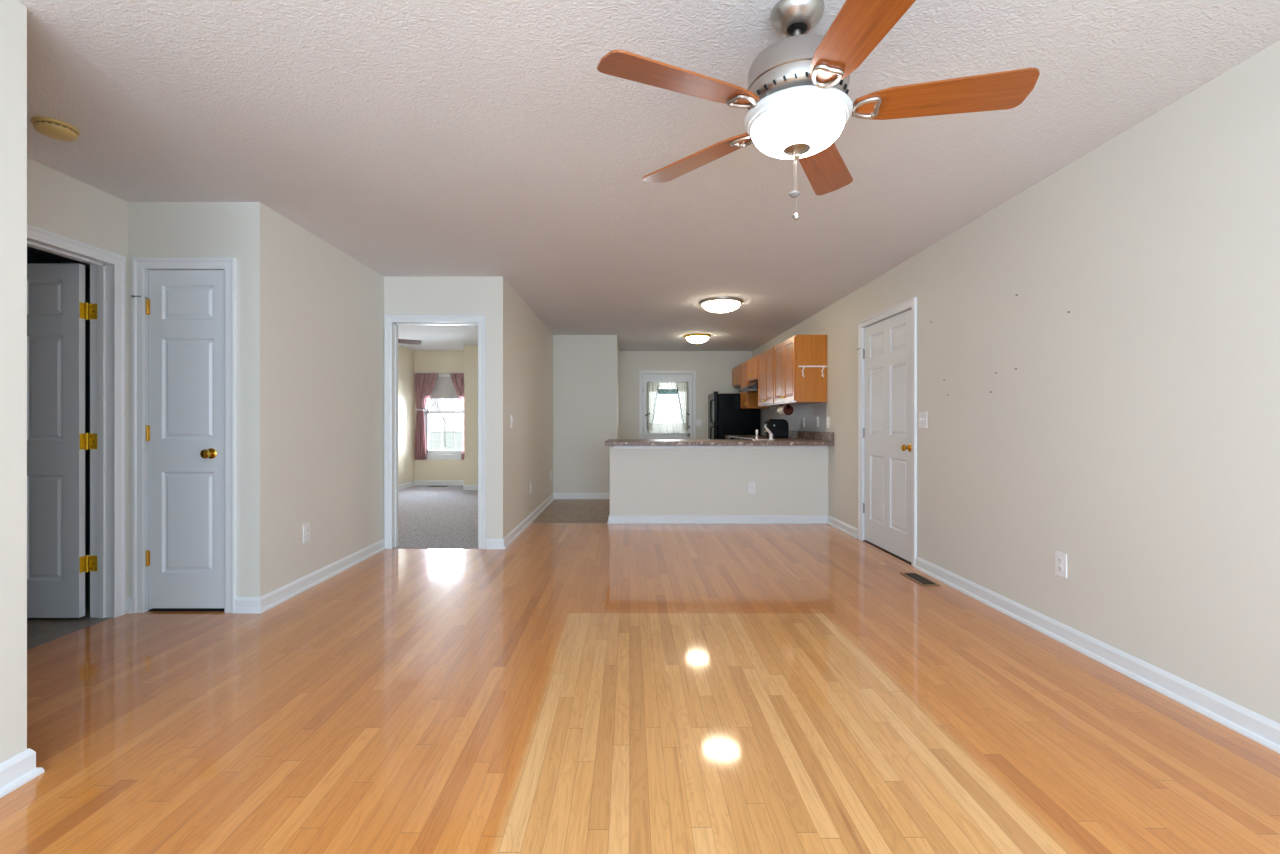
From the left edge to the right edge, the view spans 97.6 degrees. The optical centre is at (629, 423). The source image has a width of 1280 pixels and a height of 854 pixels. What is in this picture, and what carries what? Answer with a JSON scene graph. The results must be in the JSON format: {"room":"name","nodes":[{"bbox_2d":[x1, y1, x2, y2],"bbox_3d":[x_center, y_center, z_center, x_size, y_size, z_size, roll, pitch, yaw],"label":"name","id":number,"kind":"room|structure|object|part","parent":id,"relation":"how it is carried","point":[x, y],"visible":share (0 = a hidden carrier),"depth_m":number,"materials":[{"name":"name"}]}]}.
{"room":"empty living room","nodes":[
{"label":"empty living room","id":0,"kind":"room"},
{"bbox_2d":[0,0,26,762],"bbox_3d":[-1.970,-0.098,0.237,0.120,2.440,3.075,0,0,0],"label":"wall","id":1,"kind":"structure","parent":0,"point":[13,15],"depth_m":1.73,"materials":[{"name":"beige paint"}]},
{"bbox_2d":[0,748,43,797],"bbox_3d":[-1.970,1.077,0.251,0.174,0.090,3.102,0,0,0],"label":"baseboard","id":2,"kind":"structure","parent":1,"relation":"attached to","point":[19,769],"depth_m":1.74,"materials":[{"name":"white paint"}]},
{"bbox_2d":[27,251,89,554],"bbox_3d":[-3.908,-0.098,3.300,1.585,2.440,3.400,0,0,0],"label":"wall","id":3,"kind":"structure","parent":0,"point":[32,258],"depth_m":4.74,"materials":[{"name":"paint"}]},
{"bbox_2d":[27,158,127,598],"bbox_3d":[-3.050,-0.098,1.016,0.130,2.440,4.873,0,0,0],"label":"wall","id":4,"kind":"structure","parent":0,"point":[59,203],"depth_m":3.05,"materials":[{"name":"beige paint"}]},
{"bbox_2d":[27,264,96,617],"bbox_3d":[-3.462,0.098,3.215,0.775,2.020,0.044,0,0,0],"label":"door","id":5,"kind":"structure","parent":4,"relation":"in","point":[57,309],"depth_m":3.20,"materials":[{"name":"white paint"}]},
{"bbox_2d":[27,224,125,617],"bbox_3d":[-3.042,0.070,2.850,0.151,2.105,0.900,0,0,0],"label":"trim","id":6,"kind":"structure","parent":4,"relation":"attached to","point":[107,268],"depth_m":3.24,"materials":[{"name":"white paint"}]},
{"bbox_2d":[128,202,383,596],"bbox_3d":[-2.592,-0.098,4.178,0.785,2.440,1.689,0,0,0],"label":"wall","id":7,"kind":"structure","parent":0,"point":[310,314],"depth_m":3.61,"materials":[{"name":"beige paint"}]},
{"bbox_2d":[126,597,131,613],"bbox_3d":[-2.966,1.077,3.320,0.038,0.090,0.027,0,0,0],"label":"baseboard","id":8,"kind":"structure","parent":7,"relation":"attached to","point":[129,599],"depth_m":3.32,"materials":[{"name":"white paint"}]},
{"bbox_2d":[131,270,223,607],"bbox_3d":[-2.672,0.094,3.330,0.540,2.020,0.100,0,0,0],"label":"door","id":9,"kind":"structure","parent":7,"relation":"in","point":[185,308],"depth_m":3.35,"materials":[{"name":"white paint"}]},
{"bbox_3d":[-2.496,0.179,3.312,0.064,0.064,0.065,0,0,0],"label":"knob","id":10,"kind":"part","parent":9,"relation":"part of","materials":[{"name":"gold metal"}]},
{"bbox_2d":[132,258,235,612],"bbox_3d":[-2.643,0.070,3.387,0.605,2.105,0.146,0,0,0],"label":"trim","id":11,"kind":"structure","parent":7,"relation":"attached to","point":[141,267],"depth_m":3.32,"materials":[{"name":"white paint"}]},
{"bbox_2d":[148,608,223,610],"bbox_3d":[-2.643,1.121,3.373,0.477,0.005,0.040,0,0,0],"label":"threshold","id":12,"kind":"object","parent":7,"relation":"attached to","point":[153,609],"depth_m":3.37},
{"bbox_2d":[303,523,309,542],"bbox_3d":[-2.195,0.745,3.810,0.009,0.124,0.076,0,0,0],"label":"wall outlet","id":13,"kind":"object","parent":7,"relation":"attached to","point":[306,528],"visible":1,"depth_m":3.80,"materials":[{"name":"white plastic"}]},
{"bbox_2d":[233,539,385,613],"bbox_3d":[-2.256,1.077,4.162,0.167,0.090,1.712,0,0,0],"label":"baseboard","id":14,"kind":"structure","parent":7,"relation":"attached to","point":[243,605],"depth_m":3.73,"materials":[{"name":"white paint"}]},
{"bbox_2d":[398,345,477,484],"bbox_3d":[-2.635,-0.098,7.706,2.770,2.440,5.128,0,0,0],"label":"wall","id":15,"kind":"structure","parent":0,"point":[410,361],"depth_m":9.79,"materials":[{"name":"paint"}]},
{"bbox_2d":[398,480,477,489],"bbox_3d":[-2.581,1.077,7.646,2.638,0.090,5.008,0,0,0],"label":"baseboard","id":16,"kind":"structure","parent":15,"relation":"attached to","point":[415,482],"depth_m":10.13,"materials":[{"name":"white paint"}]},
{"bbox_2d":[415,372,463,372],"bbox_3d":[-3.337,-0.913,10.118,1.091,0.016,0.053,0,0,0],"label":"curtain rod","id":17,"kind":"object","parent":15,"relation":"attached to","point":[415,372],"visible":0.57,"depth_m":10.10,"materials":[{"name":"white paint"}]},
{"bbox_2d":[415,373,437,459],"bbox_3d":[-3.666,-0.128,10.086,0.439,1.560,0.085,0,0,4],"label":"window curtain","id":18,"kind":"object","parent":17,"relation":"hanging from","point":[424,382],"visible":1,"depth_m":10.10,"materials":[{"name":"fabric"}]},
{"bbox_2d":[450,373,463,459],"bbox_3d":[-3.024,-0.128,10.085,0.439,1.560,0.085,0,0,-4],"label":"window curtain","id":19,"kind":"object","parent":17,"relation":"hanging from","point":[457,378],"visible":0.24,"depth_m":10.10,"materials":[{"name":"fabric"}]},
{"bbox_2d":[424,374,463,459],"bbox_3d":[-3.305,-0.123,10.190,0.890,1.550,0.140,0,0,0],"label":"window","id":20,"kind":"structure","parent":15,"relation":"in","point":[431,454],"depth_m":10.18,"materials":[{"name":"white paint"}]},
{"bbox_2d":[429,375,458,398],"bbox_3d":[-3.305,-0.669,10.168,0.790,0.433,0.032,0,0,0],"label":"roller shade","id":21,"kind":"object","parent":20,"relation":"attached to","point":[443,388],"visible":0.56,"depth_m":10.17,"materials":[{"name":"beige fabric"}]},
{"bbox_3d":[-3.305,-0.463,10.168,0.780,0.020,0.010,0,0,0],"label":"rail","id":22,"kind":"part","parent":21,"relation":"part of","materials":[{"name":"white plastic"}]},
{"bbox_3d":[-3.305,0.157,10.195,0.790,0.750,0.030,0,0,0],"label":"sash","id":23,"kind":"part","parent":20,"relation":"part of","materials":[{"name":"glass"}]},
{"bbox_3d":[-3.305,-0.523,10.230,0.790,0.690,0.030,0,0,0],"label":"sash","id":24,"kind":"part","parent":20,"relation":"part of","materials":[{"name":"white paint"}]},
{"bbox_2d":[384,277,505,540],"bbox_3d":[-2.660,-0.098,5.082,3.050,2.440,0.120,0,0,0],"label":"wall","id":25,"kind":"structure","parent":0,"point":[486,296],"depth_m":5.02,"materials":[{"name":"beige paint"}]},
{"bbox_2d":[385,315,484,548],"bbox_3d":[-1.741,0.075,5.076,0.898,2.093,0.146,0,0,0],"label":"door frame","id":26,"kind":"structure","parent":25,"relation":"attached to","point":[392,322],"depth_m":5.01,"materials":[{"name":"white paint"}]},
{"bbox_2d":[506,281,552,534],"bbox_3d":[-1.195,-0.098,6.736,0.120,2.440,3.188,0,0,0],"label":"wall","id":27,"kind":"structure","parent":0,"point":[529,343],"depth_m":6.17,"materials":[{"name":"beige paint"}]},
{"bbox_2d":[485,493,609,548],"bbox_3d":[-0.834,1.077,7.666,0.946,0.090,5.386,0,0,16],"label":"baseboard","id":28,"kind":"structure","parent":27,"relation":"attached to","point":[503,543],"depth_m":6.51,"materials":[{"name":"white paint"}]},
{"bbox_2d":[553,335,618,492],"bbox_3d":[-0.721,-0.098,9.255,1.069,2.440,1.850,0,0,0],"label":"wall","id":29,"kind":"structure","parent":0,"point":[585,367],"depth_m":8.33,"materials":[{"name":"beige paint"}]},
{"bbox_2d":[0,485,1279,853],"bbox_3d":[-1.183,1.145,4.450,6.835,0.054,11.500,0,0,0],"label":"floor","id":30,"kind":"structure","parent":0,"point":[565,688],"depth_m":2.12,"materials":[{"name":"brown wood"}]},
{"bbox_2d":[708,391,759,438],"bbox_3d":[1.788,0.289,9.810,0.844,1.665,0.700,0,0,0],"label":"refrigerator","id":31,"kind":"object","parent":30,"relation":"on","point":[725,414],"visible":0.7,"depth_m":9.46,"materials":[{"name":"black metal"}]},
{"bbox_3d":[1.398,-0.213,9.495,0.065,0.402,0.026,0,0,0],"label":"handle","id":32,"kind":"part","parent":31,"relation":"part of","materials":[{"name":"black metal"}]},
{"bbox_3d":[1.458,0.519,9.810,0.067,1.005,0.700,0,0,0],"label":"fridge door","id":33,"kind":"part","parent":31,"relation":"part of","materials":[{"name":"metal"}]},
{"bbox_3d":[1.458,-0.258,9.810,0.067,0.530,0.700,0,0,0],"label":"freezer door","id":34,"kind":"part","parent":31,"relation":"part of","materials":[{"name":"metal"}]},
{"bbox_2d":[729,436,763,438],"bbox_3d":[1.875,0.577,8.522,0.701,1.050,0.750,0,0,0],"label":"stove","id":35,"kind":"object","parent":30,"relation":"on","point":[731,437],"visible":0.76,"depth_m":8.53,"materials":[{"name":"black metal"}]},
{"bbox_2d":[900,573,940,585],"bbox_3d":[2.087,1.119,4.030,0.126,0.006,0.330,0,0,0],"label":"floor vent","id":36,"kind":"object","parent":30,"relation":"in","point":[916,577],"visible":1,"depth_m":4.01,"materials":[{"name":"metal"}]},
{"bbox_2d":[904,573,933,583],"bbox_3d":[2.087,1.119,4.030,0.088,0.004,0.290,0,0,0],"label":"grille","id":37,"kind":"object","parent":36,"relation":"attached to","point":[916,577],"depth_m":4.03,"materials":[{"name":"brown metal"}]},
{"bbox_3d":[1.902,0.683,9.152,0.658,0.878,0.495,0,0,0],"label":"base cabinet","id":38,"kind":"object","parent":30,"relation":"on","visible":0},
{"bbox_2d":[725,435,763,438],"bbox_3d":[1.917,0.220,9.158,0.633,0.045,0.505,0,0,0],"label":"countertop","id":39,"kind":"structure","parent":38,"relation":"on","point":[726,436],"depth_m":9.19,"materials":[{"name":"laminate"}]},
{"bbox_3d":[1.902,0.683,7.558,0.658,0.878,1.155,0,0,0],"label":"base cabinet","id":40,"kind":"object","parent":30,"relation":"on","visible":0},
{"bbox_2d":[740,437,798,438],"bbox_3d":[1.917,0.220,7.568,0.633,0.045,1.134,0,0,0],"label":"countertop","id":41,"kind":"structure","parent":40,"relation":"on","point":[740,437],"depth_m":7.36,"materials":[{"name":"laminate"}]},
{"bbox_2d":[763,419,788,437],"bbox_3d":[1.952,0.069,7.494,0.315,0.254,0.203,0,0,0],"label":"toaster","id":42,"kind":"object","parent":41,"relation":"on","point":[779,428],"visible":0.88,"depth_m":7.41,"materials":[{"name":"black plastic"}]},
{"bbox_3d":[1.010,0.683,6.705,2.420,0.878,0.560,0,0,0],"label":"base cabinet","id":43,"kind":"object","parent":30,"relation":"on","visible":0},
{"bbox_2d":[605,439,833,445],"bbox_3d":[0.982,0.217,6.555,2.503,0.050,0.890,0,0,0],"label":"countertop","id":44,"kind":"structure","parent":43,"relation":"on","point":[610,442],"depth_m":6.11,"materials":[{"name":"stone"}]},
{"bbox_2d":[707,439,752,439],"bbox_3d":[1.285,0.195,6.750,0.670,0.004,0.340,0,0,0],"label":"sink","id":45,"kind":"object","parent":44,"relation":"in","point":[707,439],"depth_m":6.74,"materials":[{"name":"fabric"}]},
{"bbox_2d":[753,426,773,439],"bbox_3d":[1.560,0.111,6.614,0.240,0.170,0.243,0,0,0],"label":"kitchen faucet","id":46,"kind":"object","parent":44,"relation":"on","point":[766,428],"visible":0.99,"depth_m":6.51,"materials":[{"name":"white metal"}]},
{"bbox_2d":[17,0,1279,350],"bbox_3d":[-0.775,-1.368,4.475,7.950,0.100,11.850,0,0,0],"label":"ceiling","id":47,"kind":"structure","parent":0,"point":[412,138],"depth_m":2.48,"materials":[{"name":"white paint"}]},
{"bbox_2d":[31,116,79,140],"bbox_3d":[-2.540,-1.296,2.480,0.152,0.043,0.152,0,0,0],"label":"smoke detector","id":48,"kind":"object","parent":47,"relation":"attached to","point":[48,127],"visible":1,"depth_m":2.45,"materials":[{"name":"plastic"}]},
{"bbox_2d":[398,339,421,344],"bbox_3d":[-3.240,-1.000,6.711,1.280,0.635,1.311,0,0,0],"label":"ceiling fan","id":49,"kind":"object","parent":47,"relation":"hanging from","point":[403,341],"visible":0.02,"depth_m":6.98,"materials":[{"name":"silver metal"}]},
{"bbox_2d":[684,334,710,344],"bbox_3d":[1.020,-1.252,8.400,0.390,0.133,0.390,0,0,0],"label":"flush ceiling light","id":50,"kind":"object","parent":47,"relation":"attached to","point":[693,338],"visible":1,"depth_m":8.28,"materials":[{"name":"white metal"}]},
{"bbox_2d":[699,297,742,313],"bbox_3d":[0.990,-1.252,6.050,0.470,0.133,0.470,0,0,0],"label":"flush ceiling light","id":51,"kind":"object","parent":47,"relation":"attached to","point":[721,305],"visible":1,"depth_m":5.91,"materials":[{"name":"white glass"}]},
{"bbox_2d":[597,0,1039,219],"bbox_3d":[0.552,-0.987,1.759,1.286,0.663,1.267,0,0,0],"label":"ceiling fan","id":52,"kind":"object","parent":47,"relation":"hanging from","point":[798,103],"visible":1,"depth_m":1.68,"materials":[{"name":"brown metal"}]},
{"bbox_3d":[0.155,-0.990,1.623,0.506,0.006,0.152,0,12,-24],"label":"fan blade","id":53,"kind":"part","parent":52,"relation":"part of","materials":[{"name":"brown wood"}]},
{"bbox_3d":[0.258,-0.990,2.103,0.152,0.006,0.506,-16,11,-41],"label":"fan blade","id":54,"kind":"part","parent":52,"relation":"part of","materials":[{"name":"brown wood"}]},
{"bbox_3d":[0.524,-0.799,1.782,0.004,0.135,0.003,0,0,0],"label":"pull chain","id":55,"kind":"part","parent":52,"relation":"part of","materials":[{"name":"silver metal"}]},
{"bbox_3d":[0.536,-0.915,1.792,0.290,0.076,0.290,0,0,0],"label":"lamp shade","id":56,"kind":"part","parent":52,"relation":"part of","materials":[{"name":"white glass"}]},
{"bbox_3d":[0.536,-0.969,1.792,0.334,0.040,0.334,0,0,0],"label":"lamp shade","id":57,"kind":"part","parent":52,"relation":"part of","materials":[{"name":"white glass"}]},
{"bbox_3d":[0.745,-0.990,2.153,0.152,0.006,0.506,-14,-7,29],"label":"fan blade","id":58,"kind":"part","parent":52,"relation":"part of","materials":[{"name":"brown wood"}]},
{"bbox_3d":[0.579,-0.990,1.377,0.152,0.006,0.506,12,-1,-6],"label":"fan blade","id":59,"kind":"part","parent":52,"relation":"part of","materials":[{"name":"brown wood"}]},
{"bbox_3d":[0.944,-0.990,1.704,0.506,0.006,0.152,0,-12,12],"label":"fan blade","id":60,"kind":"part","parent":52,"relation":"part of","materials":[{"name":"brown wood"}]},
{"bbox_2d":[619,351,751,438],"bbox_3d":[1.024,-0.098,10.240,2.661,2.440,0.120,0,0,0],"label":"wall","id":61,"kind":"structure","parent":0,"point":[713,369],"depth_m":10.18,"materials":[{"name":"beige paint"}]},
{"bbox_2d":[643,374,691,438],"bbox_3d":[0.688,0.106,10.188,0.909,2.008,0.107,0,0,0],"label":"door","id":62,"kind":"structure","parent":61,"relation":"in","point":[646,377],"depth_m":10.20,"materials":[{"name":"white paint"}]},
{"bbox_2d":[645,382,689,432],"bbox_3d":[0.685,-0.293,10.145,0.810,0.930,0.059,0,0,0],"label":"lace curtain","id":63,"kind":"object","parent":62,"relation":"hanging from","point":[653,388],"visible":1,"depth_m":10.15,"materials":[{"name":"white fabric"}]},
{"bbox_3d":[0.430,-0.308,10.164,0.245,0.860,0.021,0,0,0],"label":"panel","id":64,"kind":"part","parent":63,"relation":"part of","materials":[{"name":"beige fabric"}]},
{"bbox_3d":[0.693,0.082,10.148,0.690,0.180,0.021,0,0,0],"label":"panel","id":65,"kind":"part","parent":63,"relation":"part of","materials":[{"name":"beige fabric"}]},
{"bbox_3d":[0.955,-0.308,10.164,0.245,0.860,0.021,0,0,0],"label":"panel","id":66,"kind":"part","parent":63,"relation":"part of","materials":[{"name":"beige fabric"}]},
{"bbox_2d":[639,370,695,438],"bbox_3d":[0.693,0.077,10.234,1.035,2.090,0.146,0,0,0],"label":"trim","id":67,"kind":"structure","parent":61,"relation":"attached to","point":[641,372],"depth_m":10.17,"materials":[{"name":"white paint"}]},
{"bbox_2d":[696,420,701,425],"bbox_3d":[1.250,-0.008,10.172,0.122,0.124,0.016,0,0,0],"label":"light switch","id":68,"kind":"object","parent":61,"relation":"attached to","point":[698,422],"visible":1,"depth_m":10.17,"materials":[{"name":"white plastic"}]},
{"bbox_2d":[610,446,827,514],"bbox_3d":[1.006,0.683,6.360,2.458,0.878,0.120,0,0,0],"label":"wall","id":69,"kind":"structure","parent":0,"point":[642,481],"depth_m":6.30,"materials":[{"name":"beige paint"}]},
{"bbox_2d":[607,514,827,523],"bbox_3d":[0.993,1.077,6.346,2.485,0.090,0.147,0,0,0],"label":"baseboard","id":70,"kind":"structure","parent":69,"relation":"attached to","point":[612,519],"depth_m":6.29,"materials":[{"name":"white paint"}]},
{"bbox_2d":[613,446,825,448],"bbox_3d":[1.014,0.263,6.292,2.387,0.038,0.016,0,0,0],"label":"trim","id":71,"kind":"structure","parent":69,"relation":"attached to","point":[614,447],"depth_m":6.29,"materials":[{"name":"white paint"}]},
{"bbox_2d":[748,482,754,492],"bbox_3d":[1.376,0.725,6.295,0.076,0.124,0.009,0,0,0],"label":"wall outlet","id":72,"kind":"object","parent":69,"relation":"attached to","point":[751,485],"visible":1,"depth_m":6.29,"materials":[{"name":"white plastic"}]},
{"bbox_2d":[752,40,1279,723],"bbox_3d":[2.293,-0.098,4.440,0.123,2.440,11.720,0,0,0],"label":"wall","id":73,"kind":"structure","parent":0,"point":[1133,436],"depth_m":2.54,"materials":[{"name":"beige paint"}]},
{"bbox_2d":[732,364,740,387],"bbox_3d":[2.032,-0.828,9.796,0.398,0.350,0.748,0,0,0],"label":"upper cabinet","id":74,"kind":"object","parent":73,"relation":"attached to","point":[735,371],"visible":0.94,"depth_m":9.84,"materials":[{"name":"brown wood"}]},
{"bbox_3d":[1.871,-0.828,9.974,0.019,0.314,0.344,0,0,0],"label":"door","id":75,"kind":"part","parent":74,"relation":"part of","materials":[{"name":"brown wood"}]},
{"bbox_3d":[1.871,-0.828,9.618,0.019,0.314,0.344,0,0,0],"label":"door","id":76,"kind":"part","parent":74,"relation":"part of","materials":[{"name":"brown wood"}]},
{"bbox_2d":[739,379,757,391],"bbox_3d":[1.980,-0.572,8.520,0.500,0.163,0.740,0,0,0],"label":"range hood","id":77,"kind":"object","parent":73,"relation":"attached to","point":[752,386],"visible":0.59,"depth_m":8.32,"materials":[{"name":"black metal"}]},
{"bbox_2d":[747,355,757,381],"bbox_3d":[2.032,-0.828,8.521,0.398,0.350,0.758,0,0,0],"label":"upper cabinet","id":78,"kind":"object","parent":73,"relation":"attached to","point":[752,364],"visible":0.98,"depth_m":8.48,"materials":[{"name":"brown wood"}]},
{"bbox_3d":[1.871,-0.828,8.701,0.019,0.314,0.349,0,0,0],"label":"door","id":79,"kind":"part","parent":78,"relation":"part of","materials":[{"name":"brown wood"}]},
{"bbox_3d":[1.871,-0.828,8.341,0.019,0.314,0.349,0,0,0],"label":"door","id":80,"kind":"part","parent":78,"relation":"part of","materials":[{"name":"brown wood"}]},
{"bbox_2d":[740,361,769,408],"bbox_3d":[2.032,-0.623,9.161,0.398,0.760,0.518,0,0,0],"label":"upper cabinet","id":81,"kind":"object","parent":73,"relation":"attached to","point":[748,400],"visible":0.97,"depth_m":9.01,"materials":[{"name":"brown wood"}]},
{"bbox_3d":[1.871,-0.623,9.161,0.019,0.724,0.470,0,0,0],"label":"door","id":82,"kind":"part","parent":81,"relation":"part of","materials":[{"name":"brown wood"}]},
{"bbox_2d":[758,346,794,406],"bbox_3d":[2.032,-0.623,7.689,0.398,0.760,0.903,0,0,0],"label":"upper cabinet","id":83,"kind":"object","parent":73,"relation":"attached to","point":[765,359],"visible":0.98,"depth_m":7.63,"materials":[{"name":"brown wood"}]},
{"bbox_3d":[1.871,-0.623,7.905,0.019,0.724,0.422,0,0,0],"label":"door","id":84,"kind":"part","parent":83,"relation":"part of","materials":[{"name":"brown wood"}]},
{"bbox_3d":[1.891,-0.623,7.689,0.018,0.760,0.903,0,0,0],"label":"frame","id":85,"kind":"part","parent":83,"relation":"part of","materials":[{"name":"brown wood"}]},
{"bbox_3d":[1.871,-0.623,7.472,0.019,0.724,0.422,0,0,0],"label":"door","id":86,"kind":"part","parent":83,"relation":"part of","materials":[{"name":"brown wood"}]},
{"bbox_2d":[774,335,826,404],"bbox_3d":[2.032,-0.623,6.744,0.398,0.760,0.982,0,0,0],"label":"upper cabinet","id":87,"kind":"object","parent":73,"relation":"attached to","point":[790,387],"depth_m":6.32,"materials":[{"name":"brown wood"}]},
{"bbox_3d":[1.871,-0.623,6.997,0.019,0.724,0.428,0,0,0],"label":"door","id":88,"kind":"part","parent":87,"relation":"part of","materials":[{"name":"brown wood"}]},
{"bbox_2d":[777,404,793,415],"bbox_3d":[1.975,-0.172,7.118,0.128,0.139,0.324,0,0,0],"label":"paper towel holder","id":89,"kind":"object","parent":87,"relation":"attached to","point":[788,409],"visible":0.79,"depth_m":6.96,"materials":[{"name":"red wood"}]},
{"bbox_2d":[777,405,785,414],"bbox_3d":[1.975,-0.166,7.140,0.124,0.124,0.270,0,0,0],"label":"paper towel roll","id":90,"kind":"object","parent":89,"relation":"hanging from","point":[780,408],"visible":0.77,"depth_m":7.12,"materials":[{"name":"white paper"}]},
{"bbox_3d":[1.891,-0.623,6.777,0.018,0.760,0.915,0,0,0],"label":"frame","id":91,"kind":"part","parent":87,"relation":"part of","materials":[{"name":"brown wood"}]},
{"bbox_3d":[1.871,-0.623,6.558,0.019,0.724,0.428,0,0,0],"label":"door","id":92,"kind":"part","parent":87,"relation":"part of","materials":[{"name":"brown wood"}]},
{"bbox_3d":[2.067,-0.584,6.285,0.325,0.134,0.065,0,0,0],"label":"hook rail","id":93,"kind":"part","parent":87,"relation":"part of","materials":[{"name":"white metal"}]},
{"bbox_2d":[788,430,833,441],"bbox_3d":[2.221,0.146,7.120,0.020,0.100,2.020,0,0,0],"label":"backsplash","id":94,"kind":"structure","parent":73,"relation":"attached to","point":[823,436],"depth_m":6.76,"materials":[{"name":"laminate"}]},
{"bbox_2d":[816,417,818,426],"bbox_3d":[2.227,-0.018,6.640,0.009,0.124,0.076,0,0,0],"label":"wall outlet","id":95,"kind":"object","parent":73,"relation":"attached to","point":[817,418],"visible":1,"depth_m":6.63,"materials":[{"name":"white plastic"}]},
{"bbox_2d":[827,417,829,427],"bbox_3d":[2.227,-0.013,6.290,0.016,0.124,0.076,0,0,0],"label":"light switch","id":96,"kind":"object","parent":73,"relation":"attached to","point":[828,418],"visible":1,"depth_m":6.27,"materials":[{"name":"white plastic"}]},
{"bbox_2d":[827,515,857,537],"bbox_3d":[2.221,1.077,5.886,0.027,0.090,0.828,0,0,0],"label":"baseboard","id":97,"kind":"structure","parent":73,"relation":"attached to","point":[852,531],"depth_m":5.83,"materials":[{"name":"white paint"}]},
{"bbox_2d":[857,310,910,561],"bbox_3d":[2.236,0.099,4.928,0.105,2.022,1.008,0,0,0],"label":"door","id":98,"kind":"structure","parent":73,"relation":"in","point":[887,343],"depth_m":4.88,"materials":[{"name":"white paint"}]},
{"bbox_3d":[2.216,0.195,4.493,0.065,0.064,0.064,0,0,0],"label":"knob","id":99,"kind":"part","parent":98,"relation":"part of","materials":[{"name":"gold metal"}]},
{"bbox_2d":[863,540,910,563],"bbox_3d":[2.287,1.119,4.893,0.096,0.007,0.945,0,0,0],"label":"threshold","id":100,"kind":"object","parent":73,"relation":"attached to","point":[863,540],"depth_m":4.88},
{"bbox_2d":[858,297,916,566],"bbox_3d":[2.289,0.070,4.893,0.146,2.105,1.075,0,0,0],"label":"trim","id":101,"kind":"structure","parent":73,"relation":"attached to","point":[911,304],"depth_m":4.54,"materials":[{"name":"white paint"}]},
{"bbox_2d":[918,412,926,427],"bbox_3d":[2.227,-0.028,4.262,0.016,0.124,0.122,0,0,0],"label":"light switch","id":102,"kind":"object","parent":73,"relation":"attached to","point":[922,416],"visible":1,"depth_m":4.26,"materials":[{"name":"white plastic"}]},
{"bbox_2d":[1055,551,1066,577],"bbox_3d":[2.230,0.729,2.897,0.009,0.124,0.076,0,0,0],"label":"wall outlet","id":103,"kind":"object","parent":73,"relation":"attached to","point":[1060,558],"visible":1,"depth_m":2.89,"materials":[{"name":"white plastic"}]},
{"bbox_2d":[1057,557,1062,563],"bbox_3d":[2.228,0.708,2.897,0.003,0.033,0.033,0,0,0],"label":"socket","id":104,"kind":"object","parent":103,"relation":"attached to","point":[1059,559],"depth_m":2.90,"materials":[{"name":"plastic"}]},
{"bbox_2d":[914,556,1279,753],"bbox_3d":[2.221,1.077,1.526,0.027,0.090,5.653,0,0,0],"label":"baseboard","id":105,"kind":"structure","parent":73,"relation":"attached to","point":[1256,727],"depth_m":2.48,"materials":[{"name":"white paint"}]},
{"label":"outside","id":106,"kind":"structure","parent":0,"visible":0},
{"bbox_2d":[429,432,461,449],"bbox_3d":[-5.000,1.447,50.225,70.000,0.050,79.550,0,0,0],"label":"ground","id":107,"kind":"structure","parent":106,"point":[434,437],"depth_m":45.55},
{"bbox_2d":[429,399,445,446],"bbox_3d":[-12.511,-1.160,33.791,2.702,5.170,3.082,0,0,0],"label":"bare tree","id":108,"kind":"object","parent":107,"relation":"on","point":[431,399],"visible":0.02,"depth_m":33.99,"materials":[{"name":"grey plant"}]}
]}

